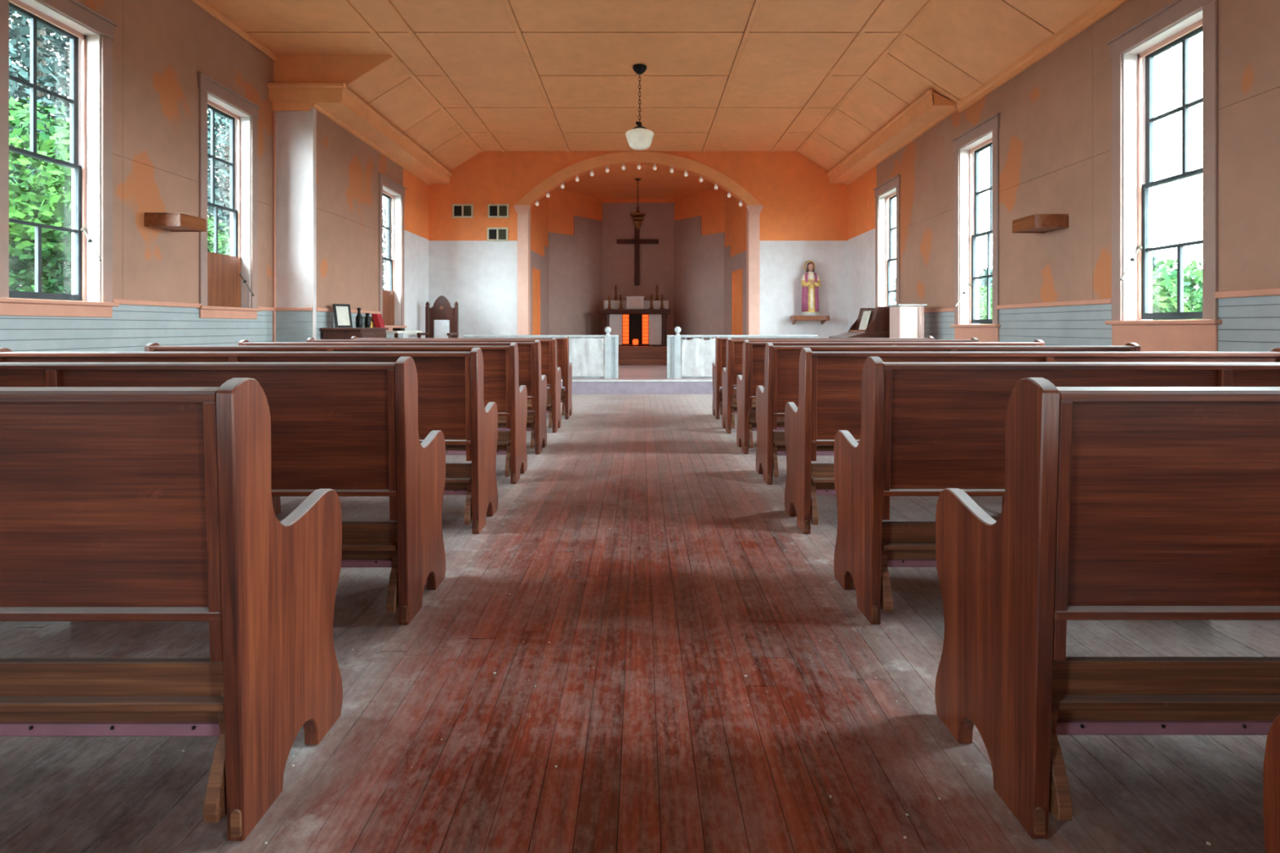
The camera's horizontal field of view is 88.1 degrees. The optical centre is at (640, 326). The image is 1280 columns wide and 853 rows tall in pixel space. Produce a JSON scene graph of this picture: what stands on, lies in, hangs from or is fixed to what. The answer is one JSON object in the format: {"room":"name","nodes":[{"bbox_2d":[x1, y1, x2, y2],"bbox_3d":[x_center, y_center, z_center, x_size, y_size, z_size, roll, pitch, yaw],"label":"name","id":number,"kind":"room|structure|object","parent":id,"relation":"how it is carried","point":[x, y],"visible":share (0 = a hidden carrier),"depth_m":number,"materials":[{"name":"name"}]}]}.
{"room":"church","nodes":[
{"label":"church","id":0,"kind":"room"},
{"bbox_2d":[0,0,275,351],"bbox_3d":[-4.442,-1.112,1.825,0.230,4.224,12.050,0,0,0],"label":"wall","id":1,"kind":"structure","parent":0,"point":[160,47],"depth_m":5.99,"materials":[{"name":"pink paint"}]},
{"bbox_2d":[0,0,119,317],"bbox_3d":[-4.407,-1.290,4.935,0.377,2.423,1.050,0,0,0],"label":"window","id":2,"kind":"structure","parent":1,"relation":"in","point":[90,100],"depth_m":5.27,"materials":[{"name":"paint"}]},
{"bbox_2d":[144,212,206,231],"bbox_3d":[-4.197,-0.945,5.975,0.315,0.120,0.350,0,0,0],"label":"wall shelf","id":3,"kind":"object","parent":1,"relation":"attached to","point":[172,221],"visible":1,"depth_m":5.82,"materials":[{"name":"brown wood"}]},
{"bbox_2d":[196,72,262,319],"bbox_3d":[-4.407,-1.294,7.000,0.377,2.413,1.020,0,0,0],"label":"window","id":4,"kind":"structure","parent":1,"relation":"in","point":[228,284],"depth_m":7.19,"materials":[{"name":"paint"}]},
{"bbox_2d":[272,54,392,342],"bbox_3d":[-3.737,-1.122,7.865,1.635,4.244,0.090,0,0,0],"label":"wall","id":5,"kind":"structure","parent":0,"point":[294,132],"depth_m":7.85,"materials":[{"name":"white paint"}]},
{"bbox_2d":[315,110,428,339],"bbox_3d":[-3.977,-0.875,10.021,0.230,3.750,4.238,0,0,0],"label":"wall","id":6,"kind":"structure","parent":0,"point":[348,168],"depth_m":9.02,"materials":[{"name":"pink paint"}]},
{"bbox_2d":[266,82,452,185],"bbox_3d":[-3.905,-2.703,9.918,0.900,0.285,4.436,0,0,0],"label":"ceiling beam","id":7,"kind":"structure","parent":6,"relation":"attached to","point":[334,100],"depth_m":8.46,"materials":[{"name":"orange paint"}]},
{"bbox_2d":[377,173,406,333],"bbox_3d":[-3.982,-1.089,10.320,0.295,2.382,1.060,0,0,0],"label":"window","id":8,"kind":"structure","parent":6,"relation":"in","point":[391,300],"depth_m":10.68,"materials":[{"name":"paint"}]},
{"bbox_2d":[346,57,479,171],"bbox_3d":[-3.405,-2.952,9.995,0.970,0.664,4.290,0,0,0],"label":"ceiling","id":9,"kind":"structure","parent":0,"point":[388,89],"depth_m":9.33,"materials":[{"name":"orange paint"}]},
{"bbox_2d":[191,0,935,151],"bbox_3d":[-0.853,-3.219,3.920,7.605,0.130,16.640,0,0,0],"label":"ceiling","id":10,"kind":"structure","parent":0,"point":[511,75],"depth_m":7.82,"materials":[{"name":"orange paint"}]},
{"bbox_2d":[625,64,653,150],"bbox_3d":[-0.012,-2.707,8.170,0.356,1.008,0.356,0,0,0],"label":"pendant lamp","id":11,"kind":"object","parent":10,"relation":"hanging from","point":[638,138],"visible":1,"depth_m":8.09,"materials":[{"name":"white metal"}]},
{"bbox_2d":[428,151,848,337],"bbox_3d":[-0.045,-1.162,12.244,8.090,4.324,0.232,0,0,0],"label":"wall","id":12,"kind":"structure","parent":0,"point":[803,215],"depth_m":12.14,"materials":[{"name":"orange paint"}]},
{"bbox_2d":[452,204,473,217],"bbox_3d":[-3.263,-2.128,12.124,0.380,0.250,0.029,0,0,0],"label":"framed picture","id":13,"kind":"object","parent":12,"relation":"in","point":[459,211],"visible":1,"depth_m":12.12,"materials":[{"name":"green paint"}]},
{"bbox_2d":[487,227,507,241],"bbox_3d":[-2.624,-1.697,12.124,0.380,0.250,0.029,0,0,0],"label":"framed picture","id":14,"kind":"object","parent":12,"relation":"in","point":[494,234],"visible":1,"depth_m":12.12,"materials":[{"name":"green paint"}]},
{"bbox_2d":[488,204,508,217],"bbox_3d":[-2.611,-2.128,12.124,0.380,0.250,0.029,0,0,0],"label":"air vent","id":15,"kind":"object","parent":12,"relation":"in","point":[495,211],"visible":1,"depth_m":12.12,"materials":[{"name":"green paint"}]},
{"bbox_2d":[513,151,763,334],"bbox_3d":[-0.040,-1.210,12.225,4.560,4.020,0.270,0,0,0],"label":"arch","id":16,"kind":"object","parent":12,"relation":"attached to","point":[522,207],"depth_m":12.11,"materials":[{"name":"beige paint"}]},
{"bbox_2d":[790,315,830,324],"bbox_3d":[3.062,-0.126,11.970,0.630,0.160,0.339,0,0,0],"label":"shelf","id":17,"kind":"object","parent":12,"relation":"attached to","point":[823,318],"visible":1,"depth_m":11.80,"materials":[{"name":"brown wood"}]},
{"bbox_2d":[800,260,821,315],"bbox_3d":[3.067,-0.708,11.947,0.352,1.004,0.270,0,0,0],"label":"saint statue","id":18,"kind":"object","parent":17,"relation":"on","point":[811,281],"visible":0.99,"depth_m":11.88,"materials":[{"name":"ceramic"}]},
{"bbox_2d":[555,164,720,199],"bbox_3d":[-0.025,-3.045,13.980,4.130,0.050,3.240,0,0,0],"label":"ceiling","id":19,"kind":"structure","parent":0,"point":[618,183],"depth_m":14.06,"materials":[{"name":"orange paint"}]},
{"bbox_2d":[629,177,646,229],"bbox_3d":[-0.058,-2.502,13.480,0.350,1.034,0.350,0,0,0],"label":"hanging lamp","id":20,"kind":"object","parent":19,"relation":"hanging from","point":[637,217],"visible":1,"depth_m":13.42,"materials":[{"name":"gold metal"}]},
{"bbox_2d":[530,188,746,345],"bbox_3d":[-0.025,-1.300,14.029,4.329,4.200,3.342,0,0,0],"label":"wall","id":21,"kind":"structure","parent":0,"point":[702,237],"depth_m":14.97,"materials":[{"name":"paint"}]},
{"bbox_2d":[532,267,540,334],"bbox_3d":[-2.044,-0.165,12.922,0.035,1.930,0.699,0,0,3],"label":"door","id":22,"kind":"structure","parent":21,"relation":"in","point":[535,273],"depth_m":12.94,"materials":[{"name":"orange paint"}]},
{"bbox_2d":[616,227,658,285],"bbox_3d":[-0.074,-1.750,15.533,0.980,1.540,0.085,0,0,0],"label":"wall cross","id":23,"kind":"object","parent":21,"relation":"attached to","point":[637,241],"visible":0.79,"depth_m":15.51,"materials":[{"name":"brown wood"}]},
{"bbox_2d":[604,359,681,364],"bbox_3d":[-0.050,0.740,14.700,2.800,0.120,1.600,0,0,0],"label":"step","id":24,"kind":"structure","parent":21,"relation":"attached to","point":[621,362],"depth_m":13.90,"materials":[{"name":"brown wood"}]},
{"bbox_2d":[604,345,681,359],"bbox_3d":[-0.050,0.551,14.775,2.400,0.257,1.450,0,0,0],"label":"step","id":25,"kind":"structure","parent":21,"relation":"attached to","point":[624,352],"depth_m":14.05,"materials":[{"name":"brown wood"}]},
{"bbox_2d":[600,300,670,346],"bbox_3d":[-0.115,-0.088,14.900,1.540,1.023,0.600,0,0,0],"label":"altar","id":26,"kind":"object","parent":25,"relation":"on","point":[644,325],"visible":0.91,"depth_m":14.74,"materials":[{"name":"brown wood"}]},
{"bbox_2d":[606,294,612,309],"bbox_3d":[-0.700,-0.560,14.800,0.124,0.330,0.121,0,0,0],"label":"candlestick","id":27,"kind":"object","parent":26,"relation":"on","point":[609,295],"visible":1,"depth_m":14.78,"materials":[{"name":"brown wood"}]},
{"bbox_2d":[613,284,618,300],"bbox_3d":[-0.566,-0.780,15.050,0.124,0.360,0.121,0,0,0],"label":"candlestick","id":28,"kind":"object","parent":26,"relation":"on","point":[615,288],"visible":0.98,"depth_m":15.03,"materials":[{"name":"brown wood"}]},
{"bbox_2d":[617,294,623,309],"bbox_3d":[-0.446,-0.560,14.800,0.124,0.330,0.121,0,0,0],"label":"candlestick","id":29,"kind":"object","parent":26,"relation":"on","point":[620,295],"visible":0.99,"depth_m":14.78,"materials":[{"name":"brown wood"}]},
{"bbox_2d":[625,296,644,309],"bbox_3d":[-0.125,-0.540,14.834,0.420,0.290,0.227,0,0,0],"label":"tabernacle","id":30,"kind":"object","parent":26,"relation":"on","point":[633,302],"visible":0.98,"depth_m":14.73,"materials":[{"name":"white paint"}]},
{"bbox_2d":[632,338,638,344],"bbox_3d":[-0.115,0.331,14.670,0.136,0.125,0.136,0,0,0],"label":"light","id":31,"kind":"object","parent":26,"relation":"on","point":[635,341],"visible":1,"depth_m":14.62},
{"bbox_2d":[648,294,653,309],"bbox_3d":[0.239,-0.560,14.800,0.124,0.330,0.121,0,0,0],"label":"candlestick","id":32,"kind":"object","parent":26,"relation":"on","point":[651,298],"visible":1,"depth_m":14.78,"materials":[{"name":"brown wood"}]},
{"bbox_2d":[654,284,659,300],"bbox_3d":[0.372,-0.780,15.050,0.124,0.360,0.121,0,0,0],"label":"candlestick","id":33,"kind":"object","parent":26,"relation":"on","point":[656,288],"visible":0.98,"depth_m":15.03,"materials":[{"name":"brown wood"}]},
{"bbox_2d":[659,294,664,309],"bbox_3d":[0.477,-0.560,14.800,0.124,0.330,0.121,0,0,0],"label":"candlestick","id":34,"kind":"object","parent":26,"relation":"on","point":[661,298],"visible":1,"depth_m":14.78,"materials":[{"name":"brown wood"}]},
{"bbox_2d":[731,268,742,334],"bbox_3d":[1.928,-0.165,13.173,0.035,1.930,0.781,0,0,-6],"label":"door","id":35,"kind":"structure","parent":21,"relation":"in","point":[737,275],"depth_m":13.20,"materials":[{"name":"orange paint"}]},
{"bbox_2d":[0,393,1279,852],"bbox_3d":[-0.278,1.050,2.750,8.755,0.100,14.300,0,0,0],"label":"floor","id":36,"kind":"structure","parent":0,"point":[658,746],"depth_m":1.70,"materials":[{"name":"red wood"}]},
{"bbox_2d":[0,377,342,841],"bbox_3d":[-1.940,0.550,1.479,2.340,0.900,0.464,0,0,0],"label":"pew","id":37,"kind":"object","parent":36,"relation":"on","point":[117,504],"visible":1,"depth_m":1.28,"materials":[{"name":"brown wood"}]},
{"bbox_2d":[0,356,445,625],"bbox_3d":[-1.948,0.550,2.411,2.340,0.900,0.464,0,0,0],"label":"pew","id":38,"kind":"object","parent":36,"relation":"on","point":[348,428],"visible":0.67,"depth_m":2.21,"materials":[{"name":"brown wood"}]},
{"bbox_2d":[0,347,497,533],"bbox_3d":[-1.950,0.550,3.386,2.340,0.900,0.464,0,0,0],"label":"pew","id":39,"kind":"object","parent":36,"relation":"on","point":[451,393],"visible":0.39,"depth_m":3.18,"materials":[{"name":"brown wood"}]},
{"bbox_2d":[144,342,527,484],"bbox_3d":[-1.964,0.550,4.404,2.340,0.900,0.464,0,0,0],"label":"pew","id":40,"kind":"object","parent":36,"relation":"on","point":[501,387],"visible":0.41,"depth_m":4.20,"materials":[{"name":"brown wood"}]},
{"bbox_2d":[320,327,388,339],"bbox_3d":[-3.616,0.505,8.420,0.517,0.990,0.860,0,0,0],"label":"base cabinet","id":41,"kind":"object","parent":36,"relation":"on","point":[360,332],"visible":0.24,"depth_m":8.02,"materials":[{"name":"brown wood"}]},
{"bbox_2d":[332,303,352,328],"bbox_3d":[-3.714,-0.137,8.243,0.082,0.298,0.220,0,0,34],"label":"picture","id":42,"kind":"object","parent":41,"relation":"on","point":[342,313],"visible":1,"depth_m":8.23,"materials":[{"name":"white paper"}]},
{"bbox_2d":[335,306,350,325],"bbox_3d":[-3.712,-0.138,8.242,0.059,0.240,0.164,0,0,34],"label":"print","id":43,"kind":"object","parent":42,"relation":"attached to","point":[342,313],"depth_m":8.24,"materials":[{"name":"white paper"}]},
{"bbox_2d":[355,307,362,327],"bbox_3d":[-3.585,-0.118,8.420,0.080,0.255,0.080,0,0,0],"label":"bottle","id":44,"kind":"object","parent":41,"relation":"on","point":[358,317],"visible":1,"depth_m":8.39,"materials":[{"name":"black glass"}]},
{"bbox_2d":[364,312,370,327],"bbox_3d":[-3.560,-0.086,8.620,0.080,0.190,0.080,0,0,0],"label":"vase","id":45,"kind":"object","parent":41,"relation":"on","point":[367,319],"visible":0.88,"depth_m":8.59,"materials":[{"name":"black ceramic"}]},
{"bbox_2d":[371,313,385,327],"bbox_3d":[-3.638,-0.068,9.180,0.140,0.228,0.160,0,0,0],"label":"book","id":46,"kind":"object","parent":41,"relation":"on","point":[378,321],"visible":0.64,"depth_m":9.10,"materials":[{"name":"red paper"}]},
{"bbox_2d":[238,339,546,454],"bbox_3d":[-1.964,0.550,5.377,2.340,0.900,0.464,0,0,0],"label":"pew","id":47,"kind":"object","parent":36,"relation":"on","point":[530,375],"visible":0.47,"depth_m":5.17,"materials":[{"name":"brown wood"}]},
{"bbox_2d":[386,330,422,337],"bbox_3d":[-3.570,0.527,9.425,0.580,0.945,0.990,0,0,0],"label":"side table","id":48,"kind":"object","parent":36,"relation":"on","point":[396,332],"visible":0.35,"depth_m":9.13,"materials":[{"name":"white wood"}]},
{"bbox_2d":[370,321,374,327],"bbox_3d":[-3.714,-0.011,9.110,0.040,0.130,0.160,0,0,0],"label":"book","id":49,"kind":"object","parent":48,"relation":"on","point":[372,325],"visible":0.25,"depth_m":9.11,"materials":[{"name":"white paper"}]},
{"bbox_2d":[392,328,404,330],"bbox_3d":[-3.485,0.035,9.525,0.130,0.040,0.150,0,0,0],"label":"case","id":50,"kind":"object","parent":48,"relation":"on","point":[393,329],"visible":0.9,"depth_m":9.45,"materials":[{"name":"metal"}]},
{"bbox_2d":[306,337,561,432],"bbox_3d":[-1.970,0.550,6.438,2.340,0.900,0.464,0,0,0],"label":"pew","id":51,"kind":"object","parent":36,"relation":"on","point":[549,368],"visible":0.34,"depth_m":6.23,"materials":[{"name":"brown wood"}]},
{"bbox_2d":[350,336,572,419],"bbox_3d":[-1.955,0.550,7.350,2.340,0.900,0.464,0,0,0],"label":"pew","id":52,"kind":"object","parent":36,"relation":"on","point":[562,344],"visible":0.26,"depth_m":7.14,"materials":[{"name":"brown wood"}]},
{"bbox_2d":[546,364,736,394],"bbox_3d":[-0.045,0.948,13.036,8.090,0.304,6.328,0,0,0],"label":"platform","id":53,"kind":"object","parent":36,"relation":"on","point":[633,379],"visible":0.2,"depth_m":9.89,"materials":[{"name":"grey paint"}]},
{"bbox_2d":[417,295,458,337],"bbox_3d":[-3.450,0.128,11.263,0.572,1.345,0.506,0,0,0],"label":"chair","id":54,"kind":"object","parent":53,"relation":"on","point":[442,320],"visible":0.59,"depth_m":11.46,"materials":[{"name":"brown wood"}]},
{"bbox_2d":[434,320,449,337],"bbox_3d":[-3.450,0.105,11.468,0.260,0.470,0.044,0,0,0],"label":"cushion","id":55,"kind":"object","parent":54,"relation":"on","point":[442,327],"depth_m":11.45,"materials":[{"name":"white fabric"}]},
{"bbox_2d":[463,326,618,378],"bbox_3d":[-1.550,0.397,10.299,2.400,0.807,0.142,0,0,0],"label":"altar rail","id":56,"kind":"object","parent":53,"relation":"on","point":[611,341],"visible":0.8,"depth_m":10.28,"materials":[{"name":"white paint"}]},
{"bbox_2d":[568,337,604,376],"bbox_3d":[-1.635,0.470,10.262,2.130,0.600,0.051,0,0,0],"label":"cloth","id":57,"kind":"object","parent":56,"relation":"hanging from","point":[586,355],"visible":0.28,"depth_m":10.26,"materials":[{"name":"white fabric"}]},
{"bbox_2d":[666,326,817,378],"bbox_3d":[1.580,0.397,10.299,2.340,0.807,0.142,0,0,0],"label":"altar rail","id":58,"kind":"object","parent":53,"relation":"on","point":[673,341],"visible":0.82,"depth_m":10.28,"materials":[{"name":"white paint"}]},
{"bbox_2d":[681,337,715,376],"bbox_3d":[1.667,0.470,10.262,2.065,0.600,0.051,0,0,0],"label":"cloth","id":59,"kind":"object","parent":58,"relation":"hanging from","point":[698,355],"visible":0.34,"depth_m":10.26,"materials":[{"name":"white fabric"}]},
{"bbox_2d":[182,431,1210,845],"bbox_3d":[-0.005,0.999,3.810,2.950,0.002,5.292,0,0,0],"label":"chips","id":60,"kind":"object","parent":36,"relation":"on","point":[495,673],"visible":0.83,"depth_m":1.89,"materials":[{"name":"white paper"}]},
{"bbox_2d":[711,336,933,419],"bbox_3d":[1.989,0.550,7.350,2.340,0.900,0.464,0,0,0],"label":"pew","id":61,"kind":"object","parent":36,"relation":"on","point":[721,343],"visible":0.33,"depth_m":7.14,"materials":[{"name":"brown wood"}]},
{"bbox_2d":[721,337,978,433],"bbox_3d":[1.983,0.550,6.396,2.340,0.900,0.464,0,0,0],"label":"pew","id":62,"kind":"object","parent":36,"relation":"on","point":[734,364],"visible":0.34,"depth_m":6.19,"materials":[{"name":"brown wood"}]},
{"bbox_2d":[828,306,889,337],"bbox_3d":[3.020,0.365,9.110,0.760,1.270,0.780,0,0,0],"label":"piano","id":63,"kind":"object","parent":36,"relation":"on","point":[871,322],"visible":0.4,"depth_m":8.74,"materials":[{"name":"brown wood"}]},
{"bbox_2d":[736,339,1044,453],"bbox_3d":[1.984,0.550,5.392,2.340,0.900,0.464,0,0,0],"label":"pew","id":64,"kind":"object","parent":36,"relation":"on","point":[753,375],"visible":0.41,"depth_m":5.18,"materials":[{"name":"brown wood"}]},
{"bbox_2d":[887,304,927,337],"bbox_3d":[3.400,0.357,8.450,0.360,1.285,0.380,0,0,0],"label":"stand","id":65,"kind":"object","parent":36,"relation":"on","point":[906,321],"visible":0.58,"depth_m":8.28,"materials":[{"name":"paint"}]},
{"bbox_2d":[755,342,1140,484],"bbox_3d":[1.972,0.550,4.385,2.340,0.900,0.464,0,0,0],"label":"pew","id":66,"kind":"object","parent":36,"relation":"on","point":[781,382],"visible":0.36,"depth_m":4.18,"materials":[{"name":"brown wood"}]},
{"bbox_2d":[784,347,1279,533],"bbox_3d":[1.956,0.550,3.386,2.340,0.900,0.464,0,0,0],"label":"pew","id":67,"kind":"object","parent":36,"relation":"on","point":[829,400],"visible":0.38,"depth_m":3.18,"materials":[{"name":"brown wood"}]},
{"bbox_2d":[833,356,1279,624],"bbox_3d":[1.942,0.550,2.416,2.340,0.900,0.464,0,0,0],"label":"pew","id":68,"kind":"object","parent":36,"relation":"on","point":[928,428],"visible":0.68,"depth_m":2.21,"materials":[{"name":"brown wood"}]},
{"bbox_2d":[934,377,1279,839],"bbox_3d":[1.932,0.550,1.484,2.340,0.900,0.464,0,0,0],"label":"pew","id":69,"kind":"object","parent":36,"relation":"on","point":[1121,503],"visible":1,"depth_m":1.29,"materials":[{"name":"brown wood"}]},
{"bbox_2d":[1262,713,1279,852],"bbox_3d":[1.882,0.550,0.531,2.340,0.900,0.464,0,0,0],"label":"pew","id":70,"kind":"object","parent":36,"relation":"on","point":[1271,793],"visible":1,"depth_m":0.75,"materials":[{"name":"brown wood"}]},
{"bbox_2d":[798,0,1101,172],"bbox_3d":[3.335,-2.952,3.970,0.930,0.664,16.340,0,0,0],"label":"ceiling","id":71,"kind":"structure","parent":0,"point":[955,47],"depth_m":7.18,"materials":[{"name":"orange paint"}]},
{"bbox_2d":[847,0,1279,351],"bbox_3d":[3.887,-0.875,3.970,0.230,3.750,16.340,0,0,0],"label":"wall","id":72,"kind":"structure","parent":0,"point":[1055,126],"depth_m":5.81,"materials":[{"name":"pink paint"}]},
{"bbox_2d":[873,174,900,307],"bbox_3d":[3.893,-0.959,10.170,0.295,2.542,1.020,0,0,0],"label":"window","id":73,"kind":"structure","parent":72,"relation":"in","point":[884,260],"depth_m":10.54,"materials":[{"name":"paint"}]},
{"bbox_2d":[826,89,958,185],"bbox_3d":[3.608,-2.708,9.983,0.381,0.215,4.306,0,0,0],"label":"ceiling beam","id":74,"kind":"structure","parent":72,"relation":"attached to","point":[931,108],"depth_m":9.20,"materials":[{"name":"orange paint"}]},
{"bbox_2d":[950,112,1000,342],"bbox_3d":[3.852,-0.981,7.490,0.377,2.565,1.020,0,0,0],"label":"window","id":75,"kind":"structure","parent":72,"relation":"in","point":[967,325],"depth_m":7.81,"materials":[{"name":"paint"}]},
{"bbox_2d":[1012,213,1068,232],"bbox_3d":[3.650,-0.945,6.050,0.300,0.120,0.360,0,0,0],"label":"wall shelf","id":76,"kind":"object","parent":72,"relation":"attached to","point":[1035,223],"visible":1,"depth_m":5.88,"materials":[{"name":"brown wood"}]},
{"bbox_2d":[955,0,1128,112],"bbox_3d":[3.772,-2.599,1.825,0.055,0.109,12.050,0,0,0],"label":"trim","id":77,"kind":"structure","parent":72,"relation":"attached to","point":[1104,7],"depth_m":6.17,"materials":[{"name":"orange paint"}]},
{"bbox_2d":[1105,0,1222,351],"bbox_3d":[3.852,-1.009,4.830,0.377,2.582,1.020,0,0,0],"label":"window","id":78,"kind":"structure","parent":72,"relation":"in","point":[1133,119],"depth_m":5.05,"materials":[{"name":"paint"}]},
{"label":"outside","id":79,"kind":"structure","parent":0,"visible":0},
{"bbox_3d":[0.000,1.725,80.000,280.000,0.050,280.000,0,0,0],"label":"ground","id":80,"kind":"structure","parent":79,"visible":0},
{"bbox_2d":[8,10,69,204],"bbox_3d":[-17.000,-6.153,12.483,10.450,18.283,11.838,0,0,19],"label":"tree","id":81,"kind":"object","parent":80,"relation":"on","point":[24,30],"visible":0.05,"depth_m":15.30,"materials":[{"name":"green plant"}]},
{"bbox_2d":[8,13,69,120],"bbox_3d":[-36.520,-11.515,33.375,21.149,30.835,20.217,0,0,39],"label":"tree","id":82,"kind":"object","parent":80,"relation":"on","point":[57,54],"visible":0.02,"depth_m":37.17,"materials":[{"name":"green plant"}]},
{"bbox_2d":[8,97,71,293],"bbox_3d":[-9.093,-0.488,9.873,5.003,5.227,4.455,0,0,19],"label":"bush","id":83,"kind":"object","parent":80,"relation":"on","point":[53,208],"visible":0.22,"depth_m":8.95,"materials":[{"name":"green plant"}]},
{"bbox_2d":[8,8,230,285],"bbox_3d":[-20.923,-7.127,23.534,13.501,20.542,12.578,0,0,19],"label":"tree","id":84,"kind":"object","parent":80,"relation":"on","point":[46,58],"visible":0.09,"depth_m":22.50,"materials":[{"name":"green plant"}]},
{"bbox_2d":[14,156,230,291],"bbox_3d":[-10.580,-0.665,14.358,4.485,5.695,5.030,0,0,15],"label":"bush","id":85,"kind":"object","parent":80,"relation":"on","point":[224,242],"visible":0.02,"depth_m":14.84,"materials":[{"name":"green plant"}]},
{"bbox_2d":[207,112,229,239],"bbox_3d":[-25.388,-7.582,44.839,15.457,21.673,12.551,0,0,40],"label":"tree","id":86,"kind":"object","parent":80,"relation":"on","point":[207,113],"visible":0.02,"depth_m":41.95,"materials":[{"name":"green plant"}]},
{"bbox_2d":[207,117,386,289],"bbox_3d":[-17.239,-5.609,33.804,12.367,17.199,9.212,0,0,-16],"label":"tree","id":87,"kind":"object","parent":80,"relation":"on","point":[225,179],"visible":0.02,"depth_m":31.68,"materials":[{"name":"green plant"}]},
{"bbox_2d":[893,278,895,304],"bbox_3d":[33.198,-1.823,83.625,6.870,8.834,5.757,0,0,0],"label":"tree","id":88,"kind":"object","parent":80,"relation":"on","point":[894,279],"visible":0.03,"depth_m":83.31,"materials":[{"name":"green plant"}]},
{"bbox_2d":[893,284,895,302],"bbox_3d":[30.392,-1.383,71.943,5.884,7.548,7.370,0,0,0],"label":"tree","id":89,"kind":"object","parent":80,"relation":"on","point":[894,286],"visible":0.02,"depth_m":72.97,"materials":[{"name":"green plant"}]},
{"bbox_2d":[978,266,992,287],"bbox_3d":[33.961,-1.595,62.232,7.182,8.275,5.788,0,0,0],"label":"tree","id":90,"kind":"object","parent":80,"relation":"on","point":[984,268],"visible":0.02,"depth_m":61.64,"materials":[{"name":"green plant"}]},
{"bbox_2d":[978,285,992,324],"bbox_3d":[12.980,0.161,24.589,4.867,3.441,4.822,0,0,0],"label":"bush","id":91,"kind":"object","parent":80,"relation":"on","point":[982,310],"visible":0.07,"depth_m":23.97,"materials":[{"name":"green plant"}]},
{"bbox_2d":[978,270,992,308],"bbox_3d":[28.330,-1.204,53.019,6.811,7.102,5.854,0,0,0],"label":"tree","id":92,"kind":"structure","parent":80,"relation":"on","point":[984,282],"depth_m":53.34,"materials":[{"name":"white"}]},
{"bbox_2d":[980,284,992,306],"bbox_3d":[14.665,-0.006,28.998,4.300,3.686,5.126,0,0,0],"label":"bush","id":93,"kind":"object","parent":80,"relation":"on","point":[984,291],"visible":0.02,"depth_m":27.93,"materials":[{"name":"green plant"}]},
{"bbox_2d":[1151,250,1172,296],"bbox_3d":[34.338,-1.578,46.413,6.186,7.965,6.061,0,0,0],"label":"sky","id":94,"kind":"structure","parent":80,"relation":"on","point":[1153,259],"depth_m":44.56,"materials":[{"name":"white"}]},
{"bbox_2d":[1151,257,1202,319],"bbox_3d":[13.278,0.104,15.517,3.820,3.575,4.986,0,0,-19],"label":"bush","id":95,"kind":"object","parent":80,"relation":"on","point":[1162,300],"visible":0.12,"depth_m":15.48,"materials":[{"name":"green plant"}]},
{"bbox_2d":[1151,266,1202,319],"bbox_3d":[15.384,-0.045,20.382,4.996,3.631,4.317,0,0,0],"label":"bush","id":96,"kind":"object","parent":80,"relation":"on","point":[1168,268],"visible":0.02,"depth_m":19.68,"materials":[{"name":"green plant"}]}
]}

